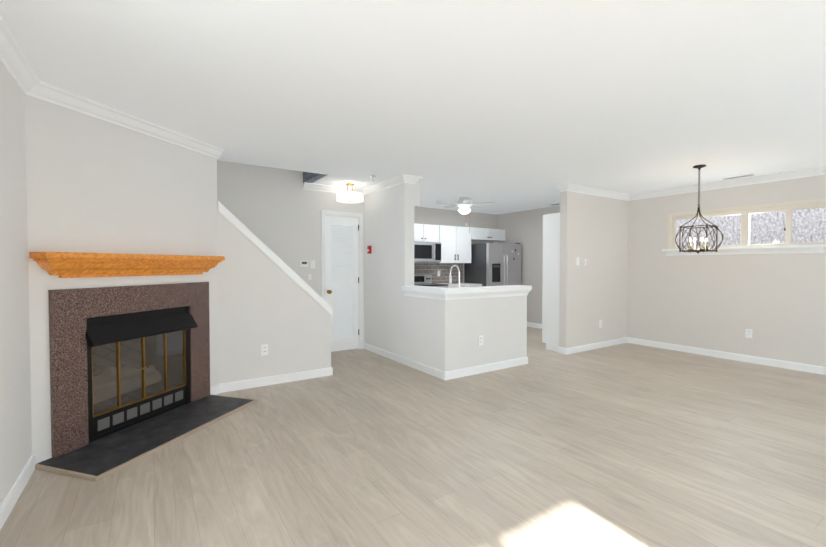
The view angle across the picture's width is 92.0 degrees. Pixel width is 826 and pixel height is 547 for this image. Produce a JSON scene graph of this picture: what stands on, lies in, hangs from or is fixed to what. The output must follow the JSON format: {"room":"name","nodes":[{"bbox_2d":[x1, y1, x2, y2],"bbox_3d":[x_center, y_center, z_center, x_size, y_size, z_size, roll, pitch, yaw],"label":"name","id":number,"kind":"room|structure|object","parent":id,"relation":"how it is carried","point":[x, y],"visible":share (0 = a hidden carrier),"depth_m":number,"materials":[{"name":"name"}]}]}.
{"room":"living room","nodes":[
{"label":"living room","id":0,"kind":"room"},
{"bbox_2d":[0,61,31,505],"bbox_3d":[-1.123,0.064,0.420,0.140,2.440,5.060,-1,1,-33],"label":"wall","id":1,"kind":"structure","parent":0,"point":[15,422],"depth_m":2.23,"materials":[{"name":"paint"}]},
{"bbox_2d":[0,454,34,529],"bbox_3d":[-1.074,1.236,0.511,0.014,0.092,4.837,-1,1,-33],"label":"baseboard","id":2,"kind":"structure","parent":1,"relation":"attached to","point":[13,495],"depth_m":2.18,"materials":[{"name":"white wood"}]},
{"bbox_2d":[0,16,43,98],"bbox_3d":[-1.048,-1.114,0.477,0.076,0.088,4.837,-1,1,-33],"label":"crown molding","id":3,"kind":"structure","parent":1,"relation":"attached to","point":[15,63],"depth_m":2.20,"materials":[{"name":"white wood"}]},
{"bbox_2d":[25,95,218,463],"bbox_3d":[-2.274,0.005,3.164,0.120,2.440,1.800,0,1,17],"label":"wall","id":4,"kind":"structure","parent":0,"point":[95,185],"depth_m":2.92,"materials":[{"name":"paint"}]},
{"bbox_2d":[29,252,224,277],"bbox_3d":[-2.121,-0.066,3.200,0.148,0.170,1.500,0,1,17],"label":"mantel shelf","id":5,"kind":"object","parent":4,"relation":"attached to","point":[71,265],"visible":1,"depth_m":2.95,"materials":[{"name":"brown wood"}]},
{"bbox_2d":[40,83,223,158],"bbox_3d":[-2.115,-1.173,3.261,1.177,0.088,1.057,-1,1,-33],"label":"crown molding","id":6,"kind":"structure","parent":4,"relation":"attached to","point":[52,94],"depth_m":3.03,"materials":[{"name":"white wood"}]},
{"bbox_2d":[217,210,330,383],"bbox_3d":[-1.514,0.253,4.380,1.244,1.892,0.120,-1,1,-33],"label":"wall","id":7,"kind":"structure","parent":0,"point":[263,299],"depth_m":4.24,"materials":[{"name":"paint"}]},
{"bbox_2d":[261,344,267,355],"bbox_3d":[-1.585,0.817,4.268,0.072,0.116,0.008,-1,1,-33],"label":"outlet","id":8,"kind":"object","parent":7,"relation":"attached to","point":[264,349],"visible":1,"depth_m":4.26,"materials":[{"name":"white plastic"}]},
{"bbox_2d":[217,201,332,315],"bbox_3d":[-1.486,-0.112,4.390,1.201,1.243,0.180,-1,1,-33],"label":"trim","id":9,"kind":"structure","parent":7,"relation":"on","point":[246,232],"depth_m":4.28,"materials":[{"name":"white wood"}]},
{"bbox_2d":[217,160,363,295],"bbox_3d":[-1.609,-0.672,5.364,2.580,3.700,1.662,-1,1,-33],"label":"wall","id":10,"kind":"structure","parent":0,"point":[277,211],"depth_m":5.45,"materials":[{"name":"paint"}]},
{"bbox_2d":[300,261,307,266],"bbox_3d":[-1.530,-0.138,5.618,0.115,0.085,0.022,-1,1,-33],"label":"thermostat","id":11,"kind":"object","parent":10,"relation":"attached to","point":[303,263],"visible":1,"depth_m":5.61,"materials":[{"name":"white plastic"}]},
{"bbox_2d":[310,260,314,268],"bbox_3d":[-1.428,-0.129,5.691,0.072,0.116,0.012,-1,1,-33],"label":"light switch","id":12,"kind":"object","parent":10,"relation":"attached to","point":[312,264],"visible":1,"depth_m":5.69,"materials":[{"name":"white plastic"}]},
{"bbox_2d":[303,182,359,192],"bbox_3d":[-1.165,-1.228,5.804,0.860,0.088,0.076,-1,1,-33],"label":"crown molding","id":13,"kind":"structure","parent":10,"relation":"attached to","point":[306,186],"depth_m":5.75,"materials":[{"name":"white wood"}]},
{"bbox_2d":[321,210,363,351],"bbox_3d":[-1.064,0.125,5.979,0.670,2.080,0.178,-1,1,-33],"label":"closet door","id":14,"kind":"structure","parent":10,"relation":"in","point":[342,295],"depth_m":5.99,"materials":[{"name":"white wood"}]},
{"bbox_2d":[364,179,432,366],"bbox_3d":[-0.415,-0.052,5.853,0.240,2.440,2.880,-1,1,-33],"label":"wall","id":15,"kind":"structure","parent":0,"point":[389,238],"depth_m":5.39,"materials":[{"name":"paint"}]},
{"bbox_2d":[367,245,371,253],"bbox_3d":[-0.650,-0.355,5.944,0.046,0.125,0.085,-1,1,-33],"label":"fire alarm","id":16,"kind":"object","parent":15,"relation":"attached to","point":[369,249],"visible":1,"depth_m":5.92,"materials":[{"name":"red plastic"}]},
{"bbox_2d":[360,174,407,195],"bbox_3d":[-0.440,-1.223,5.580,0.076,0.088,1.246,-1,1,-33],"label":"crown molding","id":17,"kind":"structure","parent":15,"relation":"attached to","point":[403,178],"depth_m":5.48,"materials":[{"name":"white wood"}]},
{"bbox_2d":[364,343,447,379],"bbox_3d":[-0.198,1.133,5.318,0.014,0.092,2.034,-1,1,-33],"label":"baseboard","id":18,"kind":"structure","parent":15,"relation":"attached to","point":[432,371],"depth_m":5.07,"materials":[{"name":"white"}]},
{"bbox_2d":[402,285,430,298],"bbox_3d":[0.128,0.228,4.956,0.244,0.127,0.625,-1,1,-33],"label":"trim","id":19,"kind":"structure","parent":15,"relation":"on","point":[414,291],"depth_m":4.90,"materials":[{"name":"white"}]},
{"bbox_2d":[0,326,825,546],"bbox_3d":[1.079,1.241,3.811,7.560,0.060,8.260,-1,1,-33],"label":"floor","id":20,"kind":"structure","parent":0,"point":[627,445],"depth_m":2.56,"materials":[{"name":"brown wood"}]},
{"bbox_2d":[35,282,256,481],"bbox_3d":[-2.180,0.659,3.207,1.045,1.128,1.450,0,1,17],"label":"fireplace","id":21,"kind":"object","parent":20,"relation":"on","point":[129,375],"visible":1,"depth_m":3.02,"materials":[{"name":"brown stone"}]},
{"bbox_2d":[414,275,447,287],"bbox_3d":[0.213,0.581,7.570,0.740,1.100,0.676,-1,1,-33],"label":"range","id":22,"kind":"object","parent":20,"relation":"on","point":[422,280],"visible":0.23,"depth_m":7.81,"materials":[{"name":"silver metal"}]},
{"bbox_2d":[442,283,481,287],"bbox_3d":[0.119,0.676,7.569,2.670,0.910,0.621,-1,1,-33],"label":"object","id":23,"kind":"structure","parent":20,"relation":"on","point":[453,285],"depth_m":7.87,"materials":[{"name":"white"}]},
{"bbox_2d":[464,242,520,285],"bbox_3d":[1.705,0.234,8.452,0.934,1.755,0.801,-1,1,-33],"label":"fridge","id":24,"kind":"object","parent":20,"relation":"on","point":[494,264],"visible":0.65,"depth_m":8.13,"materials":[{"name":"grey metal"}]},
{"bbox_2d":[542,213,559,351],"bbox_3d":[2.379,0.130,6.214,0.760,2.060,0.356,-1,1,-33],"label":"pantry cabinet","id":25,"kind":"object","parent":20,"relation":"on","point":[551,281],"visible":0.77,"depth_m":5.99,"materials":[{"name":"white wood"}]},
{"bbox_3d":[0.732,0.725,5.286,1.206,0.910,0.636,-1,1,-33],"label":"base cabinet","id":26,"kind":"object","parent":20,"relation":"on","visible":0},
{"bbox_2d":[449,265,464,286],"bbox_3d":[0.546,0.083,4.961,0.117,0.385,0.215,-1,1,-33],"label":"faucet","id":27,"kind":"object","parent":26,"relation":"on","point":[450,277],"visible":0.67,"depth_m":4.92,"materials":[{"name":"silver metal"}]},
{"bbox_2d":[0,0,825,214],"bbox_3d":[1.079,-1.278,3.757,7.560,0.100,8.260,-1,1,-33],"label":"ceiling","id":28,"kind":"structure","parent":0,"point":[508,106],"depth_m":2.52,"materials":[{"name":"paint"}]},
{"bbox_2d":[336,183,362,203],"bbox_3d":[-0.895,-1.139,5.669,0.380,0.257,0.380,-1,1,-33],"label":"hall light","id":29,"kind":"object","parent":28,"relation":"attached to","point":[351,197],"visible":1,"depth_m":5.54,"materials":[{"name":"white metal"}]},
{"bbox_2d":[436,197,494,232],"bbox_3d":[0.853,-0.989,6.845,0.995,0.609,0.963,-1,1,-33],"label":"ceiling fan","id":30,"kind":"object","parent":28,"relation":"hanging from","point":[464,204],"visible":1,"depth_m":6.73,"materials":[{"name":"white"}]},
{"bbox_2d":[675,165,723,253],"bbox_3d":[3.314,-0.737,4.629,0.489,1.018,0.489,-1,1,-33],"label":"dining chandelier","id":31,"kind":"object","parent":28,"relation":"hanging from","point":[705,249],"visible":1,"depth_m":4.62,"materials":[{"name":"brown metal"}]},
{"bbox_2d":[720,173,756,179],"bbox_3d":[4.216,-1.253,5.176,0.110,0.009,0.360,-1,1,-33],"label":"ceiling vent","id":32,"kind":"object","parent":28,"relation":"in","point":[746,175],"visible":0.98,"depth_m":5.14,"materials":[{"name":"white metal"}]},
{"bbox_2d":[414,207,497,283],"bbox_3d":[0.390,-0.102,8.178,3.840,2.440,0.120,-1,1,-33],"label":"wall","id":33,"kind":"structure","parent":0,"point":[430,216],"depth_m":8.41,"materials":[{"name":"paint"}]},
{"bbox_2d":[414,223,441,242],"bbox_3d":[0.107,-0.775,7.701,0.750,0.335,0.336,-1,1,-33],"label":"upper cabinet","id":34,"kind":"object","parent":33,"relation":"attached to","point":[422,232],"depth_m":7.61,"materials":[{"name":"white wood"}]},
{"bbox_2d":[414,241,440,261],"bbox_3d":[0.140,-0.409,7.659,0.736,0.380,0.456,-1,1,-33],"label":"over-the-range microwave","id":35,"kind":"object","parent":34,"relation":"attached to","point":[427,251],"visible":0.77,"depth_m":7.52,"materials":[{"name":"silver metal"}]},
{"bbox_2d":[414,263,462,283],"bbox_3d":[-0.050,0.006,7.811,2.670,0.414,0.007,-1,1,-33],"label":"backsplash","id":36,"kind":"structure","parent":33,"relation":"attached to","point":[432,269],"depth_m":8.21,"materials":[{"name":"tile"}]},
{"bbox_2d":[430,225,473,262],"bbox_3d":[0.771,-0.582,8.142,0.820,0.740,0.336,-1,1,-33],"label":"upper cabinet","id":37,"kind":"object","parent":33,"relation":"attached to","point":[455,241],"depth_m":8.01,"materials":[{"name":"white wood"}]},
{"bbox_2d":[474,228,489,240],"bbox_3d":[1.327,-0.834,8.503,0.490,0.250,0.336,-1,1,-33],"label":"upper cabinet","id":38,"kind":"object","parent":33,"relation":"attached to","point":[480,234],"depth_m":8.39,"materials":[{"name":"white wood"}]},
{"bbox_2d":[490,229,504,241],"bbox_3d":[1.736,-0.840,8.772,0.490,0.250,0.336,-1,1,-33],"label":"upper cabinet","id":39,"kind":"object","parent":33,"relation":"attached to","point":[496,235],"depth_m":8.63,"materials":[{"name":"white wood"}]},
{"bbox_2d":[433,296,526,371],"bbox_3d":[0.882,0.705,4.909,1.350,0.965,0.150,-1,1,-33],"label":"wall","id":40,"kind":"structure","parent":0,"point":[442,335],"depth_m":4.75,"materials":[{"name":"paint"}]},
{"bbox_2d":[430,285,531,300],"bbox_3d":[0.881,0.229,4.901,1.440,0.127,0.244,-1,1,-33],"label":"trim","id":41,"kind":"structure","parent":40,"relation":"on","point":[445,294],"depth_m":4.72,"materials":[{"name":"white"}]},
{"bbox_2d":[479,335,482,345],"bbox_3d":[0.813,0.801,4.770,0.072,0.116,0.008,-1,1,-33],"label":"outlet","id":42,"kind":"object","parent":40,"relation":"attached to","point":[480,340],"visible":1,"depth_m":4.77,"materials":[{"name":"white plastic"}]},
{"bbox_2d":[448,357,527,379],"bbox_3d":[0.925,1.143,4.866,1.364,0.092,0.044,-1,1,-33],"label":"baseboard","id":43,"kind":"structure","parent":40,"relation":"attached to","point":[453,374],"depth_m":4.81,"materials":[{"name":"white"}]},
{"bbox_2d":[559,191,627,347],"bbox_3d":[2.855,-0.061,6.233,1.620,2.440,0.120,-1,1,-33],"label":"wall","id":44,"kind":"structure","parent":0,"point":[594,233],"depth_m":6.08,"materials":[{"name":"paint"}]},
{"bbox_2d":[564,337,627,354],"bbox_3d":[2.873,1.115,6.190,1.604,0.092,0.014,-1,1,-33],"label":"baseboard","id":45,"kind":"structure","parent":44,"relation":"attached to","point":[576,349],"depth_m":6.12,"materials":[{"name":"white"}]},
{"bbox_2d":[560,183,631,199],"bbox_3d":[2.837,-1.234,6.085,1.606,0.088,0.086,-1,1,-33],"label":"crown molding","id":46,"kind":"structure","parent":44,"relation":"attached to","point":[565,187],"depth_m":6.01,"materials":[{"name":"white wood"}]},
{"bbox_2d":[497,175,825,366],"bbox_3d":[4.170,-0.052,5.818,0.120,2.440,8.260,-1,1,-33],"label":"wall","id":47,"kind":"structure","parent":0,"point":[776,303],"depth_m":5.60,"materials":[{"name":"paint"}]},
{"bbox_2d":[527,322,541,328],"bbox_3d":[2.926,1.084,7.610,0.014,0.092,2.060,-1,1,-33],"label":"baseboard","id":48,"kind":"structure","parent":47,"relation":"attached to","point":[529,324],"depth_m":8.23,"materials":[{"name":"white"}]},
{"bbox_2d":[626,166,825,200],"bbox_3d":[4.907,-1.200,4.495,0.076,0.088,5.000,-1,1,-33],"label":"crown molding","id":49,"kind":"structure","parent":47,"relation":"attached to","point":[815,171],"depth_m":5.34,"materials":[{"name":"white wood"}]},
{"bbox_2d":[628,338,825,374],"bbox_3d":[4.933,1.149,4.562,0.014,0.092,5.000,-1,1,-33],"label":"baseboard","id":50,"kind":"structure","parent":47,"relation":"attached to","point":[720,354],"depth_m":5.41,"materials":[{"name":"white"}]},
{"bbox_2d":[662,244,825,255],"bbox_3d":[4.370,-0.305,5.340,0.105,0.097,1.900,-1,1,-33],"label":"window sill","id":51,"kind":"structure","parent":47,"relation":"attached to","point":[819,248],"depth_m":5.16,"materials":[{"name":"white wood"}]},
{"bbox_2d":[667,198,825,248],"bbox_3d":[4.424,-0.625,5.368,0.087,0.545,1.820,-1,1,-33],"label":"window","id":52,"kind":"structure","parent":47,"relation":"in","point":[745,212],"depth_m":5.31,"materials":[{"name":"beige"}]},
{"bbox_2d":[745,329,751,337],"bbox_3d":[4.451,0.795,5.291,0.008,0.116,0.072,-1,1,-33],"label":"outlet","id":53,"kind":"object","parent":47,"relation":"attached to","point":[748,333],"visible":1,"depth_m":5.29,"materials":[{"name":"white plastic"}]},
{"label":"outside","id":54,"kind":"structure","parent":0,"visible":0},
{"bbox_2d":[677,207,825,246],"bbox_3d":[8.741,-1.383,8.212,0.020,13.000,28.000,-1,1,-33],"label":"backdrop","id":55,"kind":"structure","parent":54,"point":[732,222],"depth_m":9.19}
]}

